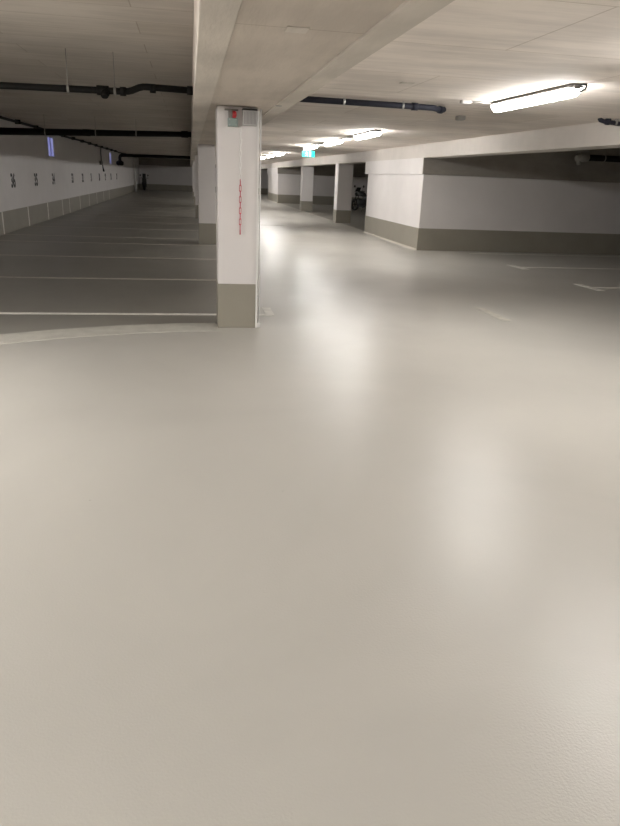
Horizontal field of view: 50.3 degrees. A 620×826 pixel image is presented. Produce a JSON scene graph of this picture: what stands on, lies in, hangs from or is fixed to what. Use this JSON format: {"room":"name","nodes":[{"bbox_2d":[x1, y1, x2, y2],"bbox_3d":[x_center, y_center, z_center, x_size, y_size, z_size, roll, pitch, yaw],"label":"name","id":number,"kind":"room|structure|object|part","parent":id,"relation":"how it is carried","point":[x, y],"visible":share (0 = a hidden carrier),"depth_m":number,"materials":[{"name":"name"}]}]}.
{"room":"parking garage","nodes":[
{"label":"parking garage","id":0,"kind":"room"},
{"bbox_2d":[0,115,139,211],"bbox_3d":[-8.963,-8.707,23.810,0.300,2.880,75.000,-1,20,-10],"label":"wall","id":1,"kind":"structure","parent":0,"point":[22,156],"depth_m":21.28,"materials":[{"name":"white paint"}]},
{"bbox_2d":[10,173,15,187],"bbox_3d":[-7.517,-5.889,16.738,0.004,0.355,0.442,-1,20,-10],"label":"number","id":2,"kind":"object","parent":1,"relation":"attached to","point":[12,179],"visible":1,"depth_m":16.68,"materials":[{"name":"black paint"}]},
{"bbox_2d":[47,136,54,157],"bbox_3d":[-8.433,-8.643,21.448,0.130,0.660,1.140,-1,20,-10],"label":"window","id":3,"kind":"structure","parent":1,"relation":"in","point":[49,138],"depth_m":21.52,"materials":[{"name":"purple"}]},
{"bbox_2d":[0,116,124,153],"bbox_3d":[-9.802,-12.012,29.473,0.132,0.105,46.001,-1,20,-10],"label":"pipe","id":4,"kind":"object","parent":1,"relation":"attached to","point":[15,121],"visible":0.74,"depth_m":23.00,"materials":[{"name":"black metal"}]},
{"bbox_2d":[0,184,139,235],"bbox_3d":[-8.858,-7.596,24.231,0.008,0.515,75.000,-1,20,-10],"label":"baseboard","id":5,"kind":"structure","parent":1,"relation":"attached to","point":[15,219],"depth_m":21.24,"materials":[{"name":"grey paint"}]},
{"bbox_2d":[99,148,104,171],"bbox_3d":[-10.462,-12.720,33.211,0.118,1.123,1.026,-1,20,-10],"label":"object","id":6,"kind":"object","parent":1,"relation":"attached to","point":[101,161],"visible":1,"depth_m":32.96,"materials":[{"name":"black"}]},
{"bbox_2d":[0,0,193,159],"bbox_3d":[-6.665,-10.014,23.754,4.860,0.200,75.000,-1,20,-10],"label":"ceiling","id":7,"kind":"structure","parent":0,"point":[149,41],"depth_m":7.48,"materials":[{"name":"concrete"}]},
{"bbox_2d":[0,119,190,137],"bbox_3d":[-4.974,-6.497,15.085,4.474,0.490,0.160,-1,20,-10],"label":"drain pipe","id":8,"kind":"object","parent":7,"relation":"attached to","point":[3,131],"visible":0.95,"depth_m":15.06,"materials":[{"name":"black plastic"}]},
{"bbox_2d":[0,48,192,98],"bbox_3d":[-3.395,-3.406,6.488,4.441,0.442,0.137,-1,20,-10],"label":"drain pipe","id":9,"kind":"object","parent":7,"relation":"attached to","point":[104,91],"visible":0.96,"depth_m":6.74,"materials":[{"name":"black plastic"}]},
{"bbox_2d":[116,154,189,165],"bbox_3d":[-9.070,-14.724,38.336,4.216,0.857,0.420,-1,20,-10],"label":"drain pipe","id":10,"kind":"object","parent":7,"relation":"attached to","point":[119,162],"visible":0.99,"depth_m":38.18,"materials":[{"name":"black metal"}]},
{"bbox_2d":[139,158,267,188],"bbox_3d":[-4.867,-21.564,60.524,20.910,2.880,0.300,-1,20,-10],"label":"wall","id":11,"kind":"structure","parent":0,"point":[165,175],"depth_m":58.97,"materials":[{"name":"white paint"}]},
{"bbox_2d":[140,184,267,193],"bbox_3d":[-4.882,-20.401,60.776,20.900,0.520,0.008,-1,20,-10],"label":"baseboard","id":12,"kind":"structure","parent":11,"relation":"attached to","point":[161,187],"depth_m":59.45,"materials":[{"name":"grey paint"}]},
{"bbox_2d":[0,190,619,825],"bbox_3d":[1.421,-7.468,26.148,21.510,0.202,75.600,-1,20,-10],"label":"floor","id":13,"kind":"structure","parent":0,"point":[349,557],"depth_m":3.07,"materials":[{"name":"grey concrete"}]},
{"bbox_2d":[0,276,215,280],"bbox_3d":[-3.537,-2.028,9.931,5.330,0.004,0.090,-1,20,-10],"label":"parking line","id":14,"kind":"object","parent":13,"relation":"on","point":[0,276],"visible":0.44,"depth_m":9.99,"materials":[{"name":"white paint"}]},
{"bbox_2d":[16,255,199,258],"bbox_3d":[-3.995,-2.942,12.451,5.330,0.004,0.090,-1,20,-10],"label":"parking line","id":15,"kind":"object","parent":13,"relation":"on","point":[16,255],"visible":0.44,"depth_m":12.48,"materials":[{"name":"white paint"}]},
{"bbox_2d":[0,240,216,245],"bbox_3d":[-4.437,-3.821,14.879,5.330,0.004,0.090,-1,20,-10],"label":"parking line","id":16,"kind":"object","parent":13,"relation":"on","point":[0,240],"visible":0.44,"depth_m":14.86,"materials":[{"name":"white paint"}]},
{"bbox_2d":[0,323,219,343],"bbox_3d":[-3.242,-0.486,5.620,5.626,0.005,0.980,-15,26,-40],"label":"strip","id":17,"kind":"object","parent":13,"relation":"on","point":[171,327],"visible":1,"depth_m":6.73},
{"bbox_2d":[6,234,216,239],"bbox_3d":[-4.695,-4.335,16.297,5.330,0.004,0.090,-1,20,-10],"label":"parking line","id":18,"kind":"object","parent":13,"relation":"on","point":[6,234],"visible":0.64,"depth_m":16.17,"materials":[{"name":"white paint"}]},
{"bbox_2d":[133,157,136,191],"bbox_3d":[-13.858,-18.921,52.346,0.195,2.660,0.200,-1,20,-10],"label":"pipe","id":19,"kind":"object","parent":13,"relation":"on","point":[134,161],"visible":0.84,"depth_m":52.27,"materials":[{"name":"white plastic"}]},
{"bbox_2d":[0,312,271,315],"bbox_3d":[-3.080,-1.118,7.419,5.330,0.004,0.090,-1,20,-10],"label":"parking line","id":20,"kind":"object","parent":13,"relation":"on","point":[0,312],"visible":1,"depth_m":7.57,"materials":[{"name":"white paint"}]},
{"bbox_2d":[140,174,148,189],"bbox_3d":[-14.506,-20.195,57.784,0.760,1.386,1.787,-4,20,-16],"label":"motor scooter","id":21,"kind":"object","parent":13,"relation":"on","point":[144,182],"visible":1,"depth_m":57.27,"materials":[{"name":"black metal"}]},
{"bbox_2d":[193,160,194,205],"bbox_3d":[-5.646,-11.532,33.209,0.402,2.180,0.412,-1,20,-10],"label":"pillar","id":22,"kind":"structure","parent":13,"relation":"on","point":[193,160],"depth_m":32.91,"materials":[{"name":"grey paint"}]},
{"bbox_2d":[195,155,198,217],"bbox_3d":[-4.011,-8.274,24.220,0.402,2.180,0.412,-1,20,-10],"label":"pillar","id":23,"kind":"structure","parent":13,"relation":"on","point":[196,156],"depth_m":24.01,"materials":[{"name":"grey paint"}]},
{"bbox_2d":[197,144,215,243],"bbox_3d":[-2.401,-5.066,15.370,0.402,2.180,0.412,-1,20,-10],"label":"pillar","id":24,"kind":"structure","parent":13,"relation":"on","point":[206,192],"depth_m":15.18,"materials":[{"name":"white paint"}]},
{"bbox_2d":[216,105,261,327],"bbox_3d":[-0.758,-2.014,6.964,0.451,2.180,0.417,-1,20,-10],"label":"pillar","id":25,"kind":"structure","parent":13,"relation":"on","point":[238,256],"depth_m":6.78,"materials":[{"name":"white paint"}]},
{"bbox_2d":[225,109,237,117],"bbox_3d":[-0.759,-2.896,6.394,0.130,0.082,0.069,-1,20,-10],"label":"beacon","id":26,"kind":"object","parent":25,"relation":"attached to","point":[232,113],"visible":1,"depth_m":6.38,"materials":[{"name":"red plastic"}]},
{"bbox_2d":[228,118,237,126],"bbox_3d":[-0.751,-2.826,6.426,0.097,0.078,0.059,-1,20,-10],"label":"switch box","id":27,"kind":"object","parent":25,"relation":"attached to","point":[232,122],"visible":1,"depth_m":6.40,"materials":[{"name":"grey plastic"}]},
{"bbox_2d":[239,126,241,234],"bbox_3d":[-0.699,-2.318,6.626,0.024,1.026,0.047,-1,20,-10],"label":"pull chain","id":28,"kind":"object","parent":25,"relation":"hanging from","point":[240,126],"visible":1,"depth_m":6.58,"materials":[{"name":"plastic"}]},
{"bbox_2d":[242,108,257,125],"bbox_3d":[-0.586,-2.878,6.438,0.148,0.152,0.056,-1,20,-10],"label":"loudspeaker","id":29,"kind":"object","parent":25,"relation":"attached to","point":[249,116],"visible":1,"depth_m":6.41,"materials":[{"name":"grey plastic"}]},
{"bbox_2d":[262,307,273,314],"bbox_3d":[-0.511,-1.243,8.073,0.100,0.004,0.470,-1,20,-10],"label":"floor marking","id":30,"kind":"object","parent":13,"relation":"on","point":[267,310],"visible":1,"depth_m":8.06,"materials":[{"name":"white paint"}]},
{"bbox_2d":[300,166,313,210],"bbox_3d":[-0.166,-11.263,33.198,0.572,2.112,0.562,-1,20,-10],"label":"pillar","id":31,"kind":"structure","parent":13,"relation":"on","point":[307,172],"depth_m":32.97,"materials":[{"name":"grey paint"}]},
{"bbox_2d":[333,163,353,222],"bbox_3d":[1.246,-8.271,24.935,0.572,2.112,0.562,-1,20,-10],"label":"pillar","id":32,"kind":"structure","parent":13,"relation":"on","point":[342,192],"depth_m":24.71,"materials":[{"name":"white paint"}]},
{"bbox_2d":[351,185,366,210],"bbox_3d":[2.850,-11.430,35.235,0.760,1.315,1.924,-13,25,-37],"label":"motorcycle","id":33,"kind":"object","parent":13,"relation":"on","point":[361,203],"visible":0.59,"depth_m":35.31,"materials":[{"name":"black metal"}]},
{"bbox_3d":[2.761,-11.695,35.272,0.340,0.286,0.500,-13,25,-37],"label":"fuel tank","id":34,"kind":"part","parent":33,"relation":"part of","materials":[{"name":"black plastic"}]},
{"bbox_2d":[475,307,510,320],"bbox_3d":[2.345,-1.280,8.515,0.100,0.004,0.850,-1,20,-10],"label":"lane dash","id":35,"kind":"object","parent":13,"relation":"on","point":[479,308],"visible":1,"depth_m":8.46,"materials":[{"name":"white paint"}]},
{"bbox_2d":[470,253,619,256],"bbox_3d":[8.710,-3.951,16.793,9.890,0.004,0.090,-1,20,-10],"label":"parking line","id":36,"kind":"object","parent":13,"relation":"on","point":[470,253],"visible":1,"depth_m":16.28,"materials":[{"name":"white paint"}]},
{"bbox_2d":[526,267,614,268],"bbox_3d":[9.135,-3.105,14.457,9.890,0.004,0.090,-1,20,-10],"label":"parking line","id":37,"kind":"object","parent":13,"relation":"on","point":[526,267],"visible":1,"depth_m":13.81,"materials":[{"name":"white paint"}]},
{"bbox_2d":[575,284,604,290],"bbox_3d":[4.721,-2.127,11.181,0.150,0.004,0.720,-1,20,-10],"label":"parking line","id":38,"kind":"object","parent":13,"relation":"on","point":[582,285],"visible":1,"depth_m":11.14,"materials":[{"name":"white paint"}]},
{"bbox_2d":[268,174,367,197],"bbox_3d":[2.950,-15.167,45.110,11.070,1.750,5.600,-1,20,-10],"label":"wall","id":39,"kind":"structure","parent":0,"point":[281,184],"depth_m":41.94,"materials":[{"name":"white paint"}]},
{"bbox_2d":[268,192,361,205],"bbox_3d":[2.921,-14.588,45.315,11.078,0.520,5.616,-1,20,-10],"label":"baseboard","id":40,"kind":"structure","parent":39,"relation":"attached to","point":[292,199],"depth_m":42.19,"materials":[{"name":"grey paint"}]},
{"bbox_2d":[278,163,367,177],"bbox_3d":[2.991,-16.523,44.626,11.100,1.130,5.660,-1,20,-10],"label":"wall","id":41,"kind":"structure","parent":0,"point":[358,168],"depth_m":41.66,"materials":[{"name":"concrete"}]},
{"bbox_2d":[215,0,619,163],"bbox_3d":[-1.506,-9.958,24.713,5.630,0.400,75.000,-1,20,-10],"label":"ceiling","id":42,"kind":"structure","parent":0,"point":[474,50],"depth_m":5.69,"materials":[{"name":"concrete"}]},
{"bbox_2d":[302,149,314,156],"bbox_3d":[-0.044,-7.583,19.201,0.380,0.275,0.044,-1,20,-10],"label":"exit sign","id":43,"kind":"object","parent":42,"relation":"hanging from","point":[304,153],"visible":0.92,"depth_m":19.20,"materials":[{"name":"teal plastic"}]},
{"bbox_2d":[303,144,317,149],"bbox_3d":[0.011,-7.343,18.275,0.132,0.104,1.660,-1,20,-10],"label":"ceiling lamp","id":44,"kind":"object","parent":42,"relation":"attached to","point":[313,146],"visible":0.91,"depth_m":17.93,"materials":[{"name":"white"}]},
{"bbox_2d":[190,0,454,165],"bbox_3d":[-3.941,-9.734,24.351,0.900,0.509,75.000,-1,20,-10],"label":"ceiling beam","id":45,"kind":"structure","parent":42,"relation":"attached to","point":[243,55],"depth_m":3.37,"materials":[{"name":"concrete"}]},
{"bbox_2d":[284,26,309,33],"bbox_3d":[-0.061,-1.737,2.996,0.100,0.004,0.120,-1,20,-10],"label":"ceiling plate","id":46,"kind":"object","parent":45,"relation":"attached to","point":[291,29],"visible":1,"depth_m":2.98,"materials":[{"name":"concrete"}]},
{"bbox_2d":[324,138,343,145],"bbox_3d":[0.542,-6.285,15.356,0.132,0.104,1.660,-1,20,-10],"label":"ceiling lamp","id":47,"kind":"object","parent":42,"relation":"attached to","point":[335,141],"visible":0.94,"depth_m":15.13,"materials":[{"name":"white"}]},
{"bbox_2d":[354,129,381,139],"bbox_3d":[1.073,-5.227,12.437,0.132,0.104,1.660,-1,20,-10],"label":"ceiling lamp","id":48,"kind":"object","parent":42,"relation":"attached to","point":[373,133],"visible":1,"depth_m":12.18,"materials":[{"name":"white"}]},
{"bbox_2d":[300,96,445,113],"bbox_3d":[0.645,-3.433,7.325,2.047,0.089,0.267,-4,21,-18],"label":"drain pipe","id":49,"kind":"object","parent":42,"relation":"attached to","point":[310,99],"visible":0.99,"depth_m":7.30,"materials":[{"name":"black plastic"}]},
{"bbox_2d":[261,119,619,173],"bbox_3d":[1.078,-9.512,25.345,0.440,0.661,75.000,-1,20,-10],"label":"ceiling beam","id":50,"kind":"structure","parent":42,"relation":"attached to","point":[597,135],"depth_m":12.72,"materials":[{"name":"beige paint"}]},
{"bbox_2d":[455,115,465,120],"bbox_3d":[1.995,-3.911,8.765,0.100,0.056,0.120,-1,20,-10],"label":"junction box","id":51,"kind":"object","parent":42,"relation":"attached to","point":[459,117],"visible":1,"depth_m":8.72,"materials":[{"name":"grey"}]},
{"bbox_2d":[460,100,471,103],"bbox_3d":[1.681,-3.357,7.139,0.110,0.036,0.080,-1,20,-10],"label":"junction box","id":52,"kind":"object","parent":42,"relation":"attached to","point":[461,101],"visible":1,"depth_m":7.11,"materials":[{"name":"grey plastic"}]},
{"bbox_2d":[472,101,492,103],"bbox_3d":[1.880,-3.364,7.162,0.303,0.018,0.018,1,20,-3],"label":"conduit","id":53,"kind":"object","parent":42,"relation":"attached to","point":[472,101],"visible":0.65,"depth_m":7.15,"materials":[{"name":"grey plastic"}]},
{"bbox_2d":[490,83,582,111],"bbox_3d":[2.161,-3.060,6.460,0.132,0.104,1.660,-1,20,-10],"label":"ceiling lamp","id":54,"kind":"object","parent":42,"relation":"attached to","point":[562,92],"visible":0.99,"depth_m":6.23,"materials":[{"name":"white plastic"}]},
{"bbox_2d":[573,83,587,92],"bbox_3d":[2.325,-2.789,5.673,0.098,0.081,0.101,-1,20,-10],"label":"cable loop","id":55,"kind":"object","parent":42,"relation":"hanging from","point":[582,84],"visible":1,"depth_m":5.66,"materials":[{"name":"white plastic"}]},
{"bbox_2d":[598,118,619,125],"bbox_3d":[3.786,-3.688,8.363,0.323,0.099,0.080,-1,20,-10],"label":"drain pipe","id":56,"kind":"object","parent":42,"relation":"attached to","point":[607,121],"visible":0.98,"depth_m":8.34,"materials":[{"name":"black metal"}]},
{"bbox_2d":[366,174,619,233],"bbox_3d":[7.655,-5.793,19.246,11.070,1.750,5.220,-1,20,-10],"label":"wall","id":57,"kind":"structure","parent":0,"point":[429,201],"depth_m":16.30,"materials":[{"name":"white paint"}]},
{"bbox_2d":[363,231,416,249],"bbox_3d":[2.142,-4.874,18.575,0.042,0.035,5.238,-1,20,-10],"label":"trim","id":58,"kind":"structure","parent":57,"relation":"attached to","point":[364,231],"depth_m":18.08,"materials":[{"name":"beige paint"}]},
{"bbox_2d":[364,215,619,254],"bbox_3d":[7.627,-5.214,19.451,11.078,0.520,5.236,-1,20,-10],"label":"baseboard","id":59,"kind":"structure","parent":57,"relation":"attached to","point":[428,239],"depth_m":16.59,"materials":[{"name":"grey paint"}]},
{"bbox_2d":[422,148,619,182],"bbox_3d":[7.697,-7.149,18.762,11.100,1.130,5.280,-1,20,-10],"label":"wall","id":60,"kind":"structure","parent":0,"point":[560,165],"depth_m":15.93,"materials":[{"name":"concrete"}]},
{"bbox_3d":[6.700,-10.284,26.088,11.020,0.200,75.000,-1,20,-10],"label":"ceiling","id":61,"kind":"structure","parent":0,"visible":0},
{"bbox_2d":[575,150,619,164],"bbox_3d":[9.978,-6.215,16.181,7.532,0.577,0.200,-1,20,-10],"label":"drain pipe","id":62,"kind":"object","parent":61,"relation":"attached to","point":[582,157],"visible":0.93,"depth_m":15.61,"materials":[{"name":"black metal"}]}
]}

